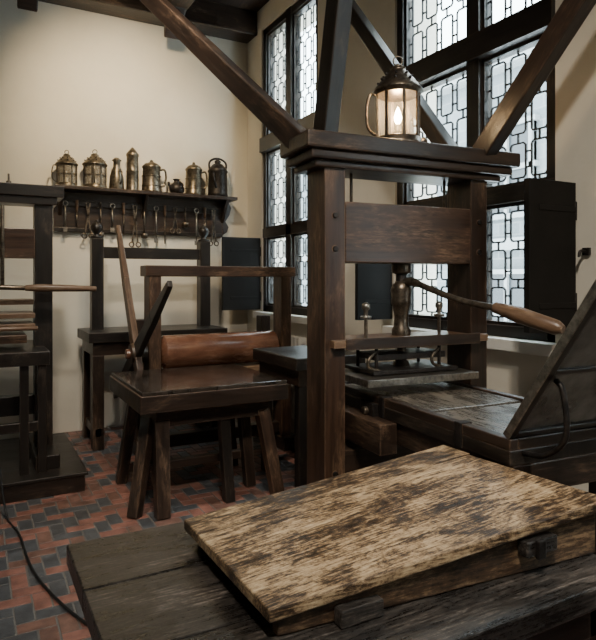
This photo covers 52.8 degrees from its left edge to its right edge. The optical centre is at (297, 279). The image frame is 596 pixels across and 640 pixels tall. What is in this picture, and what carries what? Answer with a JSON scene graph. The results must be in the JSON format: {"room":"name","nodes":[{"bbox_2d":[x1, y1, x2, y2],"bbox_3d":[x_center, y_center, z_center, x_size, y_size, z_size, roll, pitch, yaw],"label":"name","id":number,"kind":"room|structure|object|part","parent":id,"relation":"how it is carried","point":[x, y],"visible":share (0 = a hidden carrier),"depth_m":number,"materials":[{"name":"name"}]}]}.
{"room":"print shop","nodes":[
{"label":"print shop","id":0,"kind":"room"},
{"bbox_2d":[17,0,37,11],"bbox_3d":[-0.603,-2.803,2.074,0.220,0.495,8.220,0,0,-29],"label":"ceiling beam","id":1,"kind":"structure","parent":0,"point":[31,5],"depth_m":5.66,"materials":[{"name":"brown wood"}]},
{"bbox_2d":[0,0,246,439],"bbox_3d":[-2.732,-0.750,6.027,5.550,4.600,0.200,0,0,-29],"label":"wall","id":2,"kind":"structure","parent":0,"point":[79,82],"depth_m":6.29,"materials":[{"name":"paint"}]},
{"bbox_2d":[53,184,237,236],"bbox_3d":[-1.576,-0.710,6.393,1.930,0.440,0.260,0,0,-29],"label":"wall shelf","id":3,"kind":"object","parent":2,"relation":"attached to","point":[145,201],"visible":0.85,"depth_m":6.40,"materials":[{"name":"brown wood"}]},
{"bbox_2d":[51,150,77,185],"bbox_3d":[-2.310,-1.115,5.994,0.215,0.370,0.215,0,0,11],"label":"lantern","id":4,"kind":"object","parent":3,"relation":"on","point":[66,161],"visible":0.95,"depth_m":5.93,"materials":[{"name":"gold metal"}]},
{"bbox_2d":[82,149,107,187],"bbox_3d":[-2.073,-1.131,6.123,0.248,0.403,0.249,0,0,26],"label":"lantern","id":5,"kind":"object","parent":3,"relation":"on","point":[94,161],"visible":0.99,"depth_m":6.05,"materials":[{"name":"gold metal"}]},
{"bbox_2d":[109,157,123,188],"bbox_3d":[-1.882,-1.100,6.222,0.150,0.340,0.180,0,0,-9],"label":"can","id":6,"kind":"object","parent":3,"relation":"on","point":[116,181],"visible":0.91,"depth_m":6.18,"materials":[{"name":"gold metal"}]},
{"bbox_2d":[126,148,138,189],"bbox_3d":[-1.739,-1.160,6.304,0.130,0.460,0.130,0,0,-29],"label":"canister","id":7,"kind":"object","parent":3,"relation":"on","point":[132,156],"visible":0.84,"depth_m":6.25,"materials":[{"name":"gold metal"}]},
{"bbox_2d":[63,200,218,247],"bbox_3d":[-1.635,-0.577,6.418,1.672,0.466,0.100,0,0,-29],"label":"tools","id":8,"kind":"object","parent":3,"relation":"hanging from","point":[185,224],"visible":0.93,"depth_m":6.37,"materials":[{"name":"metal"}]},
{"bbox_2d":[142,160,166,191],"bbox_3d":[-1.558,-1.105,6.409,0.219,0.350,0.240,0,0,26],"label":"tankard","id":9,"kind":"object","parent":3,"relation":"on","point":[151,178],"visible":0.96,"depth_m":6.32,"materials":[{"name":"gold metal"}]},
{"bbox_2d":[167,178,184,192],"bbox_3d":[-1.322,-1.015,6.510,0.180,0.170,0.169,0,0,-6],"label":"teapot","id":10,"kind":"object","parent":3,"relation":"on","point":[177,186],"visible":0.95,"depth_m":6.45,"materials":[{"name":"black metal"}]},
{"bbox_2d":[185,162,207,194],"bbox_3d":[-1.146,-1.115,6.633,0.208,0.370,0.228,0,0,26],"label":"tankard","id":11,"kind":"object","parent":3,"relation":"on","point":[193,185],"visible":0.98,"depth_m":6.55,"materials":[{"name":"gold metal"}]},
{"bbox_2d":[208,158,227,195],"bbox_3d":[-0.899,-1.154,6.748,0.230,0.448,0.252,0,0,-29],"label":"kettle","id":12,"kind":"object","parent":3,"relation":"on","point":[217,173],"visible":0.95,"depth_m":6.67,"materials":[{"name":"black metal"}]},
{"bbox_2d":[0,416,294,639],"bbox_3d":[-0.700,1.600,2.180,5.450,0.100,8.700,0,0,-29],"label":"floor","id":13,"kind":"structure","parent":0,"point":[46,526],"depth_m":3.90,"materials":[{"name":"tile"}]},
{"bbox_2d":[0,468,86,625],"bbox_3d":[-1.158,1.055,3.021,0.199,1.011,2.780,0,0,-45],"label":"power cable","id":14,"kind":"object","parent":13,"relation":"on","point":[46,588],"visible":0.91,"depth_m":3.20,"materials":[{"name":"rubber"}]},
{"bbox_2d":[0,432,87,503],"bbox_3d":[-2.800,1.478,4.454,2.170,0.145,1.300,0,0,-29],"label":"wooden platform","id":15,"kind":"object","parent":13,"relation":"on","point":[69,477],"visible":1,"depth_m":4.37,"materials":[{"name":"brown wood"}]},
{"bbox_2d":[0,173,95,474],"bbox_3d":[-2.393,0.287,4.629,1.511,2.235,0.980,0,0,-29],"label":"press","id":16,"kind":"object","parent":15,"relation":"on","point":[36,243],"visible":1,"depth_m":4.61,"materials":[{"name":"black wood"}]},
{"bbox_2d":[77,220,227,450],"bbox_3d":[-1.451,0.485,5.994,1.330,2.130,0.680,0,0,-29],"label":"press","id":17,"kind":"object","parent":13,"relation":"on","point":[98,340],"visible":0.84,"depth_m":5.76,"materials":[{"name":"black wood"}]},
{"bbox_2d":[110,364,287,519],"bbox_3d":[-0.783,1.136,4.439,1.099,0.848,0.970,0,0,-29],"label":"wooden table","id":18,"kind":"object","parent":13,"relation":"on","point":[164,398],"visible":0.98,"depth_m":4.17,"materials":[{"name":"brown wood"}]},
{"bbox_2d":[113,225,294,485],"bbox_3d":[-0.693,0.523,5.174,1.520,2.055,1.795,0,0,-29],"label":"press","id":19,"kind":"object","parent":13,"relation":"on","point":[147,349],"visible":0.72,"depth_m":5.15,"materials":[{"name":"brown wood"}]},
{"bbox_3d":[-0.771,0.715,5.464,1.380,1.670,0.700,0,0,-29],"label":"frame","id":20,"kind":"part","parent":19,"relation":"part of","materials":[{"name":"brown wood"}]},
{"bbox_2d":[254,330,305,419],"bbox_3d":[-0.202,1.050,6.166,0.090,1.000,1.030,0,0,-29],"label":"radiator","id":21,"kind":"object","parent":13,"relation":"on","point":[295,340],"visible":0.09,"depth_m":5.78,"materials":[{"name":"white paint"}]},
{"bbox_2d":[253,345,364,487],"bbox_3d":[0.071,1.055,4.732,0.600,0.990,0.750,0,0,-29],"label":"table","id":22,"kind":"object","parent":13,"relation":"on","point":[289,363],"visible":0.28,"depth_m":4.37,"materials":[{"name":"black wood"}]},
{"bbox_2d":[66,522,595,639],"bbox_3d":[0.114,1.175,1.729,1.350,0.750,0.930,0,0,-29],"label":"work table","id":23,"kind":"object","parent":13,"relation":"on","point":[157,583],"visible":0.52,"depth_m":1.50,"materials":[{"name":"brown wood"}]},
{"bbox_2d":[184,445,595,635],"bbox_3d":[0.280,0.717,1.785,1.065,0.164,0.670,0,0,-29],"label":"wooden board","id":24,"kind":"object","parent":23,"relation":"on","point":[344,549],"visible":1,"depth_m":1.65,"materials":[{"name":"brown wood"}]},
{"bbox_2d":[280,129,595,639],"bbox_3d":[0.813,0.390,2.700,1.309,2.319,2.157,0,0,-29],"label":"press","id":25,"kind":"object","parent":13,"relation":"on","point":[384,411],"visible":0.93,"depth_m":2.90,"materials":[{"name":"brown wood"}]},
{"bbox_2d":[140,0,305,154],"bbox_3d":[-0.912,-1.800,3.943,0.085,2.378,2.848,0,0,-43],"label":"brace","id":26,"kind":"object","parent":25,"relation":"on","point":[263,106],"visible":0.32,"depth_m":3.32,"materials":[{"name":"brown wood"}]},
{"bbox_2d":[313,0,352,131],"bbox_3d":[0.246,-1.800,2.705,0.085,2.319,0.585,0,0,-30],"label":"brace","id":27,"kind":"object","parent":25,"relation":"attached to","point":[337,20],"depth_m":2.81,"materials":[{"name":"black wood"}]},
{"bbox_2d":[365,56,422,141],"bbox_3d":[0.523,-0.934,3.140,0.259,0.478,0.259,0,0,36],"label":"lantern","id":28,"kind":"object","parent":25,"relation":"on","point":[398,85],"visible":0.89,"depth_m":3.08,"materials":[{"name":"metal"}]},
{"bbox_2d":[351,0,456,145],"bbox_3d":[0.438,-1.800,4.203,0.080,2.351,1.992,0,0,-28],"label":"brace","id":29,"kind":"object","parent":25,"relation":"on","point":[434,130],"visible":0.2,"depth_m":3.88,"materials":[{"name":"black wood"}]},
{"bbox_2d":[472,0,595,155],"bbox_3d":[1.556,-1.800,2.353,0.085,2.369,2.228,0,0,-32],"label":"brace","id":30,"kind":"object","parent":25,"relation":"on","point":[569,17],"visible":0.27,"depth_m":2.94,"materials":[{"name":"brown wood"}]},
{"bbox_2d":[207,0,268,11],"bbox_3d":[-0.656,-3.100,2.204,5.550,0.100,8.700,0,0,-29],"label":"ceiling","id":31,"kind":"structure","parent":0,"point":[252,5],"depth_m":6.62,"materials":[{"name":"brown wood"}]},
{"bbox_2d":[38,0,256,43],"bbox_3d":[-2.749,-2.915,5.744,5.050,0.270,0.280,0,0,-29],"label":"ceiling beam","id":32,"kind":"structure","parent":31,"relation":"attached to","point":[213,19],"depth_m":6.53,"materials":[{"name":"brown wood"}]},
{"bbox_2d":[164,0,194,39],"bbox_3d":[0.628,-2.803,2.742,0.220,0.495,8.220,0,0,-29],"label":"ceiling beam","id":33,"kind":"structure","parent":31,"relation":"attached to","point":[182,6],"depth_m":6.17,"materials":[{"name":"brown wood"}]},
{"bbox_2d":[247,0,595,491],"bbox_3d":[1.616,-0.750,3.437,0.420,4.600,8.500,0,0,-29],"label":"wall","id":34,"kind":"structure","parent":0,"point":[514,373],"depth_m":4.71,"materials":[{"name":"paint"}]},
{"bbox_2d":[222,237,260,309],"bbox_3d":[-0.622,-0.070,6.638,0.462,0.800,0.044,0,0,-29],"label":"window shutter","id":35,"kind":"object","parent":34,"relation":"attached to","point":[238,293],"visible":0.98,"depth_m":6.61,"materials":[{"name":"black wood"}]},
{"bbox_2d":[253,311,306,324],"bbox_3d":[-0.141,0.385,6.159,0.110,0.070,1.340,0,0,-29],"label":"windowsill","id":36,"kind":"structure","parent":34,"relation":"attached to","point":[300,319],"depth_m":5.90,"materials":[{"name":"white paint"}]},
{"bbox_2d":[259,0,317,315],"bbox_3d":[-0.066,-1.225,6.200,0.160,3.150,1.240,0,0,-29],"label":"window","id":37,"kind":"structure","parent":34,"relation":"in","point":[294,228],"depth_m":6.16,"materials":[{"name":"black wood"}]},
{"bbox_2d":[355,264,391,319],"bbox_3d":[0.581,-0.075,4.560,0.332,0.750,0.044,0,0,-29],"label":"window shutter","id":38,"kind":"object","parent":34,"relation":"attached to","point":[373,282],"visible":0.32,"depth_m":4.54,"materials":[{"name":"black wood"}]},
{"bbox_2d":[301,0,554,341],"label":"window","id":39,"kind":"structure","parent":34,"relation":"in","point":[486,43],"depth_m":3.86,"materials":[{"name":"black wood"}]},
{"bbox_2d":[524,178,576,332],"bbox_3d":[1.327,-0.125,3.144,0.372,0.790,0.044,0,0,-29],"label":"window shutter","id":40,"kind":"object","parent":39,"relation":"attached to","point":[550,206],"visible":0.92,"depth_m":3.12,"materials":[{"name":"black wood"}]},
{"bbox_2d":[382,325,556,356],"bbox_3d":[1.057,0.385,3.953,0.110,0.070,1.540,0,0,-29],"label":"trim","id":41,"kind":"structure","parent":34,"relation":"attached to","point":[540,348],"depth_m":3.48,"materials":[{"name":"white paint"}]},
{"bbox_2d":[577,247,590,256],"bbox_3d":[1.492,-0.144,3.143,0.077,0.051,0.040,0,0,-29],"label":"wall hook","id":42,"kind":"object","parent":34,"relation":"attached to","point":[585,251],"visible":1,"depth_m":3.14,"materials":[{"name":"black metal"}]}
]}

